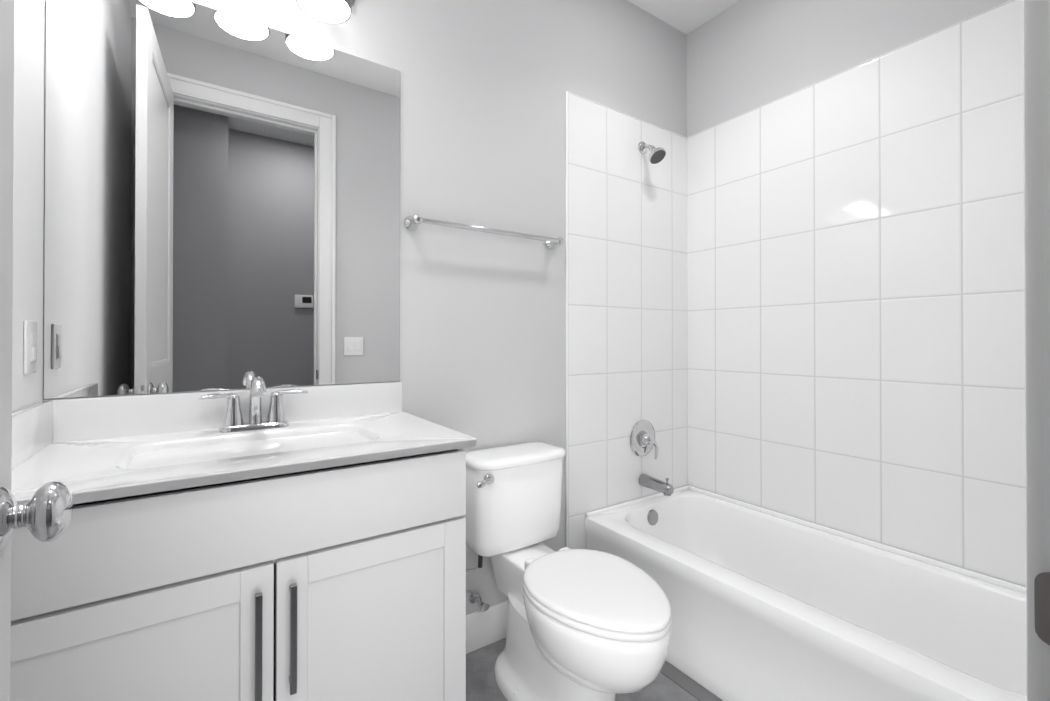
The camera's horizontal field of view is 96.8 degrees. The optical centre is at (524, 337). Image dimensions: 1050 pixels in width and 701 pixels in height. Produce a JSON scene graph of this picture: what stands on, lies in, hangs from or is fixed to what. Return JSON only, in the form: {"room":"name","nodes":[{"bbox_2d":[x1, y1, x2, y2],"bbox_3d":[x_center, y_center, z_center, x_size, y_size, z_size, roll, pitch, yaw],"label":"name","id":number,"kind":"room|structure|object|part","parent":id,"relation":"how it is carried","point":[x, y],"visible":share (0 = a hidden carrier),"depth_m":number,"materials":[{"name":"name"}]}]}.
{"room":"bathroom","nodes":[
{"label":"bathroom","id":0,"kind":"room"},
{"bbox_2d":[12,0,44,411],"bbox_3d":[-0.745,-0.229,0.411,0.120,2.780,1.605,0,0,-34],"label":"wall","id":1,"kind":"structure","parent":0,"point":[28,162],"depth_m":1.01,"materials":[{"name":"grey paint"}]},
{"bbox_2d":[23,320,36,373],"bbox_3d":[-1.078,0.021,1.018,0.010,0.115,0.070,0,0,-34],"label":"switch plate","id":2,"kind":"object","parent":1,"relation":"attached to","point":[28,366],"depth_m":1.01,"materials":[{"name":"white plastic"}]},
{"bbox_3d":[-1.076,0.021,1.020,0.004,0.066,0.033,0,0,-34],"label":"left light switch rocker","id":3,"kind":"part","parent":2,"relation":"part of","materials":[{"name":"white plastic"}]},
{"bbox_2d":[43,0,686,614],"bbox_3d":[-0.178,-0.222,1.838,2.660,2.780,0.120,0,0,-34],"label":"wall","id":4,"kind":"structure","parent":0,"point":[487,86],"depth_m":1.80,"materials":[{"name":"grey paint"}]},
{"bbox_2d":[43,0,399,398],"bbox_3d":[-0.785,-0.384,1.350,0.864,1.062,0.006,0,0,-34],"label":"mirror","id":5,"kind":"object","parent":4,"relation":"attached to","point":[221,200],"visible":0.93,"depth_m":1.29,"materials":[{"name":"clear glass"}]},
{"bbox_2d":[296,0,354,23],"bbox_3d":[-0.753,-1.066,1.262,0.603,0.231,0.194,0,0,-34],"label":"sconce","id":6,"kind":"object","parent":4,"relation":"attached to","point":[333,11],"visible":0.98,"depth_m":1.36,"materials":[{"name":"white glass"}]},
{"bbox_2d":[404,215,563,249],"bbox_3d":[-0.122,-0.395,1.754,0.661,0.054,0.081,0,0,-34],"label":"towel rail","id":7,"kind":"object","parent":4,"relation":"attached to","point":[411,223],"visible":1,"depth_m":1.68,"materials":[{"name":"silver metal"}]},
{"bbox_2d":[466,600,507,653],"bbox_3d":[-0.118,1.098,1.791,0.729,0.140,0.013,0,0,-34],"label":"baseboard","id":8,"kind":"structure","parent":4,"relation":"attached to","point":[486,627],"depth_m":1.76,"materials":[{"name":"white wood"}]},
{"bbox_2d":[566,92,567,546],"bbox_3d":[0.180,0.054,2.001,0.010,2.229,0.009,0,0,-34],"label":"trim","id":9,"kind":"structure","parent":4,"relation":"attached to","point":[566,319],"depth_m":2.00,"materials":[{"name":"white tile"}]},
{"bbox_2d":[566,91,686,137],"bbox_3d":[0.514,-1.057,2.234,0.819,0.004,0.009,0,0,-34],"label":"trim","id":10,"kind":"structure","parent":4,"relation":"attached to","point":[625,114],"depth_m":2.20,"materials":[{"name":"white tile"}]},
{"bbox_2d":[568,93,687,548],"bbox_3d":[0.521,0.058,2.233,0.818,2.225,0.008,0,0,-34],"label":"wall tile","id":11,"kind":"structure","parent":4,"relation":"attached to","point":[627,299],"depth_m":2.18,"materials":[{"name":"white tile"}]},
{"bbox_2d":[630,420,657,458],"bbox_3d":[0.587,0.493,2.230,0.176,0.189,0.066,0,0,-34],"label":"tub valve","id":12,"kind":"object","parent":11,"relation":"attached to","point":[642,439],"visible":1,"depth_m":2.23,"materials":[{"name":"silver metal"}]},
{"bbox_2d":[638,141,665,163],"bbox_3d":[0.609,-0.891,2.216,0.083,0.126,0.126,0,0,-34],"label":"shower head","id":13,"kind":"object","parent":11,"relation":"attached to","point":[657,155],"visible":1,"depth_m":2.20},
{"bbox_2d":[639,474,673,495],"bbox_3d":[0.619,0.684,2.188,0.059,0.078,0.173,0,0,-34],"label":"tub spout","id":14,"kind":"object","parent":11,"relation":"attached to","point":[666,488],"visible":1,"depth_m":2.16,"materials":[{"name":"grey metal"}]},
{"bbox_2d":[466,638,698,700],"bbox_3d":[0.273,1.195,1.167,2.660,0.060,1.725,0,0,-34],"label":"floor","id":15,"kind":"structure","parent":0,"point":[481,684],"depth_m":1.56,"materials":[{"name":"tile"}]},
{"bbox_2d":[10,376,476,700],"bbox_3d":[-0.631,0.632,1.130,0.876,1.064,0.532,0,0,-34],"label":"bathroom vanity","id":16,"kind":"object","parent":15,"relation":"on","point":[257,541],"visible":1,"depth_m":0.96,"materials":[{"name":"grey wood"}]},
{"bbox_2d":[198,376,307,432],"bbox_3d":[-0.716,0.175,1.244,0.258,0.149,0.155,0,0,-34],"label":"faucet","id":17,"kind":"object","parent":16,"relation":"on","point":[276,422],"depth_m":1.27,"materials":[{"name":"silver metal"}]},
{"bbox_2d":[463,441,671,700],"bbox_3d":[0.107,0.789,1.466,0.427,0.753,0.781,0,0,-34],"label":"toilet","id":18,"kind":"object","parent":15,"relation":"on","point":[587,625],"visible":0.88,"depth_m":1.42,"materials":[{"name":"white ceramic"}]},
{"bbox_3d":[-0.037,0.582,1.713,0.390,0.336,0.212,0,0,-34],"label":"tank","id":19,"kind":"part","parent":18,"relation":"part of","materials":[{"name":"white ceramic"}]},
{"bbox_3d":[0.206,0.728,1.353,0.366,0.043,0.484,0,0,-34],"label":"seat lid","id":20,"kind":"part","parent":18,"relation":"part of","materials":[{"name":"white plastic"}]},
{"bbox_2d":[661,661,722,700],"bbox_3d":[0.646,1.164,1.423,0.062,0.004,1.460,0,0,-34],"label":"border strip","id":21,"kind":"object","parent":15,"relation":"on","point":[691,686],"depth_m":1.56,"materials":[{"name":"grey tile"}]},
{"bbox_2d":[585,485,1026,700],"bbox_3d":[0.971,0.967,1.638,0.717,0.399,1.472,0,0,-34],"label":"bathtub","id":22,"kind":"object","parent":15,"relation":"on","point":[768,605],"visible":0.96,"depth_m":1.56,"materials":[{"name":"white ceramic"}]},
{"bbox_2d":[627,0,739,34],"bbox_3d":[0.273,-1.655,1.181,2.660,0.080,1.725,0,0,-34],"label":"ceiling","id":23,"kind":"structure","parent":0,"point":[686,17],"depth_m":2.29,"materials":[{"name":"white paint"}]},
{"bbox_2d":[686,0,1009,136],"bbox_3d":[1.357,-0.222,1.837,0.120,2.780,1.605,0,0,-34],"label":"wall","id":24,"kind":"structure","parent":0,"point":[743,56],"depth_m":2.04,"materials":[{"name":"grey paint"}]},
{"bbox_2d":[687,0,1012,137],"bbox_3d":[1.274,-1.059,1.849,0.009,0.004,1.480,0,0,-34],"label":"trim","id":25,"kind":"structure","parent":24,"relation":"attached to","point":[863,63],"depth_m":1.78,"materials":[{"name":"white tile"}]},
{"bbox_2d":[687,0,1025,586],"bbox_3d":[1.274,0.056,1.844,0.008,2.225,1.482,0,0,-34],"label":"wall tile","id":26,"kind":"structure","parent":24,"relation":"attached to","point":[855,303],"depth_m":1.76,"materials":[{"name":"white tile"}]},
{"bbox_3d":[1.093,-0.227,0.757,1.530,2.780,0.115,0,0,-34],"label":"wall","id":27,"kind":"structure","parent":0,"visible":0},
{"bbox_2d":[0,0,13,700],"bbox_3d":[-0.414,-0.063,0.264,0.035,2.425,0.741,0,0,-37],"label":"door leaf","id":28,"kind":"structure","parent":27,"relation":"in","point":[6,130],"depth_m":0.55,"materials":[{"name":"white wood"}]},
{"bbox_2d":[0,481,72,550],"bbox_3d":[-0.609,0.202,0.518,0.157,0.071,0.101,0,0,-37],"label":"door knob","id":29,"kind":"object","parent":28,"relation":"attached to","point":[44,513],"depth_m":0.52,"materials":[{"name":"silver metal"}]},
{"bbox_2d":[1023,0,1049,700],"bbox_3d":[0.096,-0.109,0.165,0.939,2.537,0.024,0,0,-34],"label":"door frame","id":30,"kind":"structure","parent":27,"relation":"attached to","point":[1036,65],"depth_m":0.37,"materials":[{"name":"white wood"}]},
{"bbox_2d":[1034,572,1049,644],"bbox_3d":[0.419,0.211,0.348,0.002,0.057,0.052,0,0,-34],"label":"strike plate","id":31,"kind":"object","parent":30,"relation":"attached to","point":[1042,601],"visible":1,"depth_m":0.37,"materials":[{"name":"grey metal"}]}
]}

